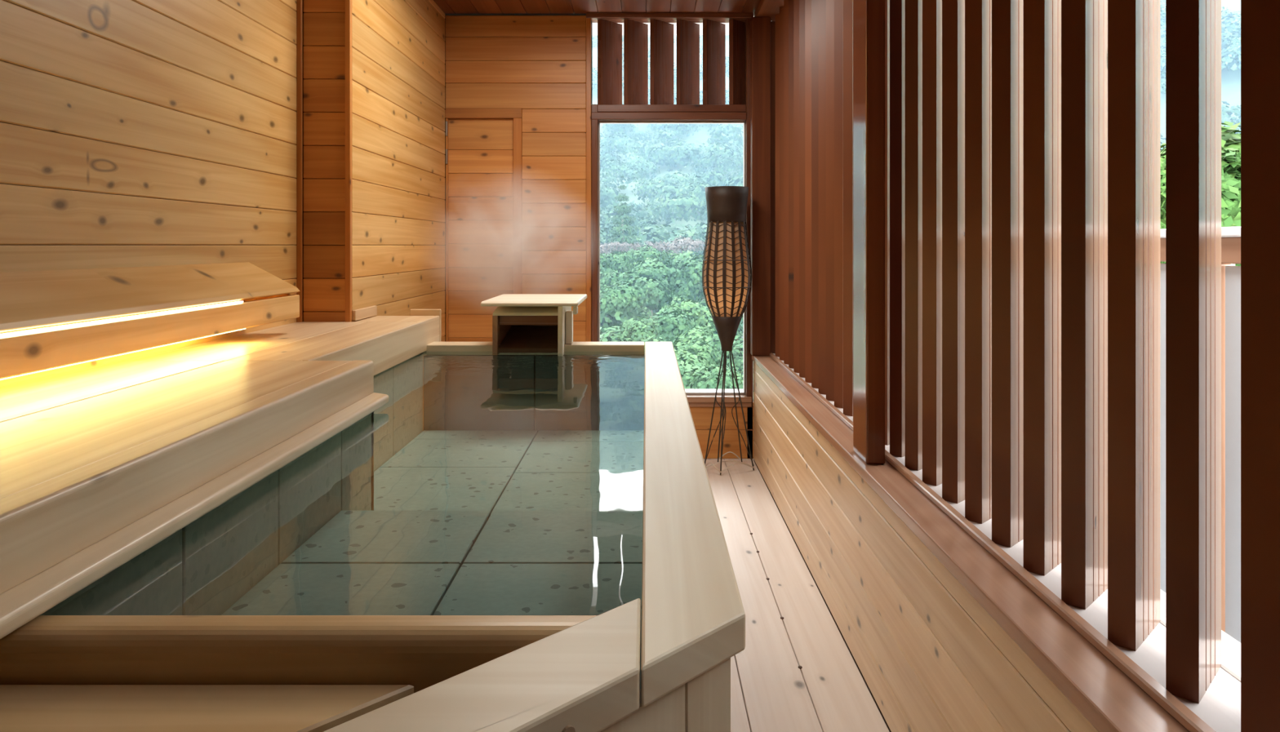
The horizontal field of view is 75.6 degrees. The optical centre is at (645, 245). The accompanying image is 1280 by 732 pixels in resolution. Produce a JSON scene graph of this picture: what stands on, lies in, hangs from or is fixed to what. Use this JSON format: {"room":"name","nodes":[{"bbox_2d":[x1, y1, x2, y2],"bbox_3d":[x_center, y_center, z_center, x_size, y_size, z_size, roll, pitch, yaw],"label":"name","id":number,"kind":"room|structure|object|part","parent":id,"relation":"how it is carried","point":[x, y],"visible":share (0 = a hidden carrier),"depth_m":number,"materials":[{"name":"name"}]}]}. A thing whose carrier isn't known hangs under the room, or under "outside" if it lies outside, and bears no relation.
{"room":"spa","nodes":[
{"label":"spa","id":0,"kind":"room"},
{"bbox_2d":[0,0,297,386],"bbox_3d":[-1.488,-0.055,0.955,0.100,2.710,5.109,0,0,0],"label":"wall","id":1,"kind":"structure","parent":0,"point":[134,133],"depth_m":2.38,"materials":[{"name":"brown wood"}]},
{"bbox_2d":[0,262,299,380],"bbox_3d":[-1.344,0.165,1.192,0.188,0.209,3.585,0,0,0],"label":"backrest","id":2,"kind":"object","parent":1,"relation":"attached to","point":[33,299],"visible":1,"depth_m":2.05,"materials":[{"name":"brown wood"}]},
{"bbox_2d":[297,0,302,322],"bbox_3d":[-1.428,-0.055,3.402,0.020,2.710,0.014,0,0,0],"label":"trim","id":3,"kind":"structure","parent":1,"relation":"attached to","point":[300,2],"depth_m":3.40,"materials":[{"name":"brown wood"}]},
{"bbox_2d":[296,0,355,321],"bbox_3d":[-1.386,-0.055,3.459,0.304,2.710,0.100,0,0,0],"label":"wall column","id":4,"kind":"structure","parent":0,"point":[323,20],"depth_m":3.41,"materials":[{"name":"brown wood"}]},
{"bbox_2d":[351,0,444,431],"bbox_3d":[-1.270,-0.055,4.271,0.100,2.710,1.691,0,0,0],"label":"wall","id":5,"kind":"structure","parent":0,"point":[398,46],"depth_m":4.06,"materials":[{"name":"brown wood"}]},
{"bbox_2d":[345,0,351,321],"bbox_3d":[-1.231,-0.055,3.414,0.022,2.710,0.022,0,0,0],"label":"trim","id":6,"kind":"structure","parent":5,"relation":"attached to","point":[348,2],"depth_m":3.40,"materials":[{"name":"brown wood"}]},
{"bbox_2d":[433,0,760,16],"bbox_3d":[-0.450,-1.450,1.758,2.500,0.080,6.716,0,0,0],"label":"ceiling","id":7,"kind":"structure","parent":0,"point":[447,6],"depth_m":4.88,"materials":[{"name":"red wood"}]},
{"bbox_2d":[444,14,754,458],"bbox_3d":[-0.284,-0.055,5.076,2.073,2.710,0.120,0,0,0],"label":"wall","id":8,"kind":"structure","parent":0,"point":[535,64],"depth_m":5.02,"materials":[{"name":"orange wood"}]},
{"bbox_2d":[444,107,522,342],"bbox_3d":[-0.988,0.233,5.030,0.465,2.135,0.040,0,0,0],"label":"door","id":9,"kind":"structure","parent":8,"relation":"in","point":[483,188],"depth_m":5.04,"materials":[{"name":"orange wood"}]},
{"bbox_2d":[586,13,753,458],"bbox_3d":[0.146,-0.055,5.096,1.020,2.710,0.240,0,0,0],"label":"window","id":10,"kind":"structure","parent":8,"relation":"in","point":[609,108],"depth_m":5.04,"materials":[{"name":"brown wood"}]},
{"bbox_3d":[-0.348,-0.050,5.060,0.031,2.700,0.112,0,0,0],"label":"casing","id":11,"kind":"part","parent":10,"relation":"part of","materials":[{"name":"brown wood"}]},
{"bbox_3d":[0.154,0.928,5.146,0.975,0.040,0.140,0,0,0],"label":"sill","id":12,"kind":"part","parent":10,"relation":"part of","materials":[{"name":"brown wood"}]},
{"bbox_3d":[0.154,0.938,5.036,0.975,0.035,0.080,0,0,0],"label":"sill","id":13,"kind":"part","parent":10,"relation":"part of","materials":[{"name":"brown wood"}]},
{"bbox_2d":[592,20,775,35],"bbox_3d":[0.200,-1.458,5.386,3.600,0.045,0.500,0,0,0],"label":"trim","id":14,"kind":"structure","parent":8,"relation":"attached to","point":[594,24],"depth_m":5.45,"materials":[{"name":"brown wood"}]},
{"bbox_2d":[754,0,783,20],"bbox_3d":[0.821,-1.387,1.708,0.328,0.046,6.616,0,0,0],"label":"trim","id":15,"kind":"structure","parent":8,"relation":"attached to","point":[765,7],"depth_m":4.77,"materials":[{"name":"red wood"}]},
{"bbox_2d":[770,21,775,353],"bbox_3d":[0.868,-0.353,5.069,0.245,2.021,0.114,0,0,0],"label":"trim","id":16,"kind":"structure","parent":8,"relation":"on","point":[772,23],"depth_m":5.01,"materials":[{"name":"red wood"}]},
{"bbox_2d":[703,458,891,731],"bbox_3d":[-0.500,1.369,1.758,2.400,0.143,6.716,0,0,0],"label":"floor","id":17,"kind":"structure","parent":0,"point":[796,670],"depth_m":2.75,"materials":[{"name":"brown wood"}]},
{"bbox_2d":[0,305,441,639],"bbox_3d":[-1.071,0.785,1.559,0.733,1.030,4.318,0,0,0],"label":"ledge","id":18,"kind":"object","parent":17,"relation":"on","point":[100,464],"visible":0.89,"depth_m":1.49,"materials":[{"name":"brown wood"}]},
{"bbox_2d":[0,342,745,731],"bbox_3d":[-0.428,0.860,1.900,1.084,0.880,3.400,0,0,0],"label":"bathtub","id":19,"kind":"object","parent":17,"relation":"on","point":[549,553],"visible":0.93,"depth_m":1.38,"materials":[{"name":"brown wood"}]},
{"bbox_3d":[-0.706,0.512,0.764,0.379,0.025,0.874,0,0,45],"label":"overflow panel","id":20,"kind":"part","parent":19,"relation":"part of","materials":[{"name":"brown wood"}]},
{"bbox_2d":[480,293,586,355],"bbox_3d":[-0.473,0.343,3.603,0.397,0.230,0.515,0,0,0],"label":"wooden stool","id":21,"kind":"object","parent":19,"relation":"on","point":[522,322],"visible":0.98,"depth_m":3.47,"materials":[{"name":"beige wood"}]},
{"bbox_3d":[-0.629,0.375,3.618,0.022,0.166,0.365,0,0,0],"label":"panel","id":22,"kind":"part","parent":21,"relation":"part of","materials":[{"name":"brown wood"}]},
{"bbox_3d":[-0.494,0.272,3.611,0.285,0.040,0.379,0,0,0],"label":"lid","id":23,"kind":"part","parent":21,"relation":"part of","materials":[{"name":"beige wood"}]},
{"bbox_3d":[-0.473,0.238,3.603,0.397,0.020,0.515,0,0,0],"label":"lid","id":24,"kind":"part","parent":21,"relation":"part of","materials":[{"name":"beige wood"}]},
{"bbox_3d":[-0.491,0.345,3.790,0.252,0.150,0.020,0,0,0],"label":"panel","id":25,"kind":"part","parent":21,"relation":"part of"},
{"bbox_3d":[-0.354,0.354,3.603,0.020,0.208,0.395,0,0,0],"label":"panel","id":26,"kind":"part","parent":21,"relation":"part of","materials":[{"name":"beige wood"}]},
{"bbox_3d":[-0.328,0.350,3.530,0.027,0.137,0.060,0,0,0],"label":"support post","id":27,"kind":"part","parent":21,"relation":"part of","materials":[{"name":"beige wood"}]},
{"bbox_2d":[702,186,754,475],"bbox_3d":[0.475,0.480,4.795,0.298,1.633,0.298,0,0,0],"label":"floor lamp","id":28,"kind":"object","parent":17,"relation":"on","point":[726,268],"visible":1,"depth_m":4.71,"materials":[{"name":"wicker"}]},
{"bbox_3d":[0.389,0.949,4.760,0.141,0.696,0.007,0,0,-27],"label":"leg","id":29,"kind":"part","parent":28,"relation":"part of","materials":[{"name":"metal"}]},
{"bbox_3d":[0.447,0.949,4.877,0.008,0.696,0.120,0,0,-17],"label":"leg","id":30,"kind":"part","parent":28,"relation":"part of","materials":[{"name":"metal"}]},
{"bbox_3d":[0.441,0.949,4.714,0.008,0.696,0.142,0,0,18],"label":"leg","id":31,"kind":"part","parent":28,"relation":"part of","materials":[{"name":"metal"}]},
{"bbox_3d":[0.528,0.949,4.859,0.125,0.696,0.008,0,0,-45],"label":"leg","id":32,"kind":"part","parent":28,"relation":"part of","materials":[{"name":"metal"}]},
{"bbox_3d":[0.556,0.949,4.771,0.142,0.696,0.008,0,0,18],"label":"leg","id":33,"kind":"part","parent":28,"relation":"part of","materials":[{"name":"metal"}]},
{"bbox_2d":[751,351,1240,731],"bbox_3d":[0.814,1.122,1.758,0.342,0.956,6.716,0,0,0],"label":"wall","id":34,"kind":"structure","parent":0,"point":[945,625],"depth_m":1.87,"materials":[{"name":"brown wood"}]},
{"bbox_2d":[750,16,770,355],"bbox_3d":[0.689,-0.351,4.964,0.113,2.025,0.096,0,0,0],"label":"post","id":35,"kind":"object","parent":34,"relation":"on","point":[760,26],"depth_m":4.92,"materials":[{"name":"red wood"}]},
{"bbox_2d":[853,0,884,464],"bbox_3d":[0.693,-0.351,2.567,0.058,2.025,0.161,0,0,0],"label":"post","id":36,"kind":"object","parent":34,"relation":"on","point":[868,15],"depth_m":2.49,"materials":[{"name":"brown wood"}]},
{"bbox_2d":[775,0,1279,731],"bbox_3d":[0.831,-0.353,2.928,0.135,2.021,4.103,0,0,0],"label":"screen","id":37,"kind":"object","parent":34,"relation":"on","point":[1022,137],"visible":0.84,"depth_m":1.52,"materials":[{"name":"red wood"}]},
{"bbox_2d":[1160,261,1240,266],"bbox_3d":[9.612,3.333,15.180,3.989,10.321,3.970,0,0,7],"label":"tree","id":38,"kind":"object","parent":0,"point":[1161,262],"visible":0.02,"depth_m":13.65,"materials":[{"name":"green plant"}]},
{"bbox_3d":[1.500,1.365,2.708,1.400,0.070,8.616,0,0,0],"label":"floor","id":39,"kind":"structure","parent":0,"visible":0},
{"bbox_2d":[1160,226,1240,643],"bbox_3d":[1.930,0.635,2.708,0.090,1.390,8.616,0,0,0],"label":"balcony railing","id":40,"kind":"object","parent":39,"relation":"on","point":[1230,236],"visible":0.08,"depth_m":2.73,"materials":[{"name":"white paint"}]},
{"bbox_3d":[1.930,0.684,3.430,0.010,1.232,1.230,0,0,0],"label":"panel","id":41,"kind":"part","parent":40,"relation":"part of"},
{"bbox_3d":[1.930,0.695,2.780,0.060,1.270,0.060,0,0,0],"label":"post","id":42,"kind":"part","parent":40,"relation":"part of","materials":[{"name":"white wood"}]},
{"bbox_3d":[1.930,0.684,2.130,0.010,1.232,1.230,0,0,0],"label":"panel","id":43,"kind":"part","parent":40,"relation":"part of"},
{"label":"outside","id":44,"kind":"structure","parent":0,"visible":0},
{"bbox_2d":[592,0,1240,345],"bbox_3d":[28.660,-73.903,90.795,432.681,168.271,308.411,0,0,0],"label":"hillside","id":45,"kind":"structure","parent":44,"point":[1231,79],"depth_m":159.84,"materials":[{"name":"green plant"}]},
{"bbox_2d":[600,250,635,287],"bbox_3d":[-3.573,3.627,57.733,5.772,7.241,6.046,0,0,0],"label":"tree","id":46,"kind":"object","parent":45,"relation":"on","point":[604,268],"visible":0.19,"depth_m":57.44,"materials":[{"name":"green plant"}]},
{"bbox_2d":[603,175,641,268],"bbox_3d":[-2.014,-0.043,70.008,4.280,11.780,3.808,0,0,43],"label":"tree","id":47,"kind":"object","parent":45,"relation":"on","point":[620,227],"visible":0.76,"depth_m":69.54,"materials":[{"name":"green plant"}]},
{"bbox_2d":[600,280,653,334],"bbox_3d":[-2.098,5.740,45.960,5.525,7.608,5.138,0,0,0],"label":"tree","id":48,"kind":"object","parent":45,"relation":"on","point":[615,306],"visible":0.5,"depth_m":44.49,"materials":[{"name":"green plant"}]},
{"bbox_2d":[600,314,666,342],"bbox_3d":[-1.249,6.588,36.002,5.172,7.162,4.586,0,0,0],"label":"tree","id":49,"kind":"object","parent":45,"relation":"on","point":[628,335],"visible":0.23,"depth_m":35.51,"materials":[{"name":"green plant"}]},
{"bbox_2d":[600,269,679,311],"bbox_3d":[-0.674,5.035,51.921,5.618,7.021,5.544,0,0,0],"label":"tree","id":50,"kind":"object","parent":45,"relation":"on","point":[658,295],"visible":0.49,"depth_m":50.83,"materials":[{"name":"green plant"}]},
{"bbox_2d":[617,243,679,318],"bbox_3d":[0.362,2.883,61.909,5.424,6.167,5.147,0,0,0],"label":"tree","id":51,"kind":"object","parent":45,"relation":"on","point":[640,255],"visible":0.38,"depth_m":60.98,"materials":[{"name":"green plant"}]},
{"bbox_3d":[0.362,1.521,61.909,5.424,3.443,5.147,0,0,0],"label":"crown","id":52,"kind":"part","parent":51,"relation":"part of","materials":[{"name":"green plant"}]},
{"bbox_2d":[600,235,705,257],"bbox_3d":[0.249,2.563,66.087,9.392,6.704,3.102,0,0,0],"label":"flowering shrub","id":53,"kind":"object","parent":45,"relation":"on","point":[688,243],"visible":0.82,"depth_m":65.74,"materials":[{"name":"grey plant"}]},
{"bbox_2d":[606,306,701,342],"bbox_3d":[0.408,6.484,39.837,4.726,7.103,4.923,0,0,0],"label":"tree","id":54,"kind":"object","parent":45,"relation":"on","point":[670,323],"visible":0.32,"depth_m":39.29,"materials":[{"name":"green plant"}]},
{"bbox_2d":[626,253,705,312],"bbox_3d":[2.031,4.051,56.170,6.834,7.114,6.434,0,0,0],"label":"tree","id":55,"kind":"object","parent":45,"relation":"on","point":[684,279],"visible":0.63,"depth_m":54.46,"materials":[{"name":"green plant"}]},
{"bbox_2d":[629,334,723,371],"bbox_3d":[1.252,6.776,31.948,3.977,6.638,4.341,0,0,-23],"label":"tree","id":56,"kind":"object","parent":45,"relation":"on","point":[692,355],"visible":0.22,"depth_m":31.58,"materials":[{"name":"green plant"}]},
{"bbox_2d":[662,249,706,301],"bbox_3d":[4.081,3.379,59.991,6.252,6.085,5.649,0,0,0],"label":"tree","id":57,"kind":"object","parent":45,"relation":"on","point":[682,255],"visible":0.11,"depth_m":60.02,"materials":[{"name":"green plant"}]},
{"bbox_2d":[644,293,742,339],"bbox_3d":[2.485,6.084,44.017,5.536,7.174,5.285,0,0,0],"label":"tree","id":58,"kind":"object","parent":45,"relation":"on","point":[704,317],"visible":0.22,"depth_m":42.27,"materials":[{"name":"green plant"}]},
{"bbox_2d":[666,324,742,374],"bbox_3d":[2.604,6.720,33.799,4.044,6.831,4.005,0,0,33],"label":"tree","id":59,"kind":"object","parent":45,"relation":"on","point":[695,331],"visible":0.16,"depth_m":34.33,"materials":[{"name":"green plant"}]},
{"bbox_2d":[677,360,743,389],"bbox_3d":[2.063,6.896,28.101,3.863,5.943,4.220,0,0,0],"label":"tree","id":60,"kind":"object","parent":45,"relation":"on","point":[686,371],"visible":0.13,"depth_m":27.45,"materials":[{"name":"green plant"}]},
{"bbox_2d":[695,297,743,344],"bbox_3d":[5.216,5.601,45.892,5.283,7.457,4.817,0,0,0],"label":"tree","id":61,"kind":"object","parent":45,"relation":"on","point":[741,323],"visible":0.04,"depth_m":44.36,"materials":[{"name":"green plant"}]},
{"bbox_2d":[688,368,754,391],"bbox_3d":[3.087,6.852,26.909,3.586,5.883,3.760,0,0,0],"label":"tree","id":62,"kind":"object","parent":45,"relation":"on","point":[712,380],"visible":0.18,"depth_m":26.27,"materials":[{"name":"green plant"}]},
{"bbox_2d":[696,333,754,375],"bbox_3d":[3.793,6.770,33.055,4.164,6.694,3.847,0,0,0],"label":"tree","id":63,"kind":"object","parent":45,"relation":"on","point":[739,358],"visible":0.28,"depth_m":32.28,"materials":[{"name":"green plant"}]},
{"bbox_2d":[592,0,1240,315],"bbox_3d":[81.206,-57.436,133.063,280.545,130.748,220.205,0,0,0],"label":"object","id":64,"kind":"object","parent":45,"relation":"on","point":[683,194],"visible":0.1,"depth_m":147.27,"materials":[{"name":"white"}]},
{"bbox_2d":[1160,120,1240,266],"bbox_3d":[9.304,2.995,12.797,4.397,10.176,4.209,0,0,18],"label":"tree","id":65,"kind":"object","parent":45,"relation":"on","point":[1230,141],"visible":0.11,"depth_m":11.75,"materials":[{"name":"green plant"}]}
]}

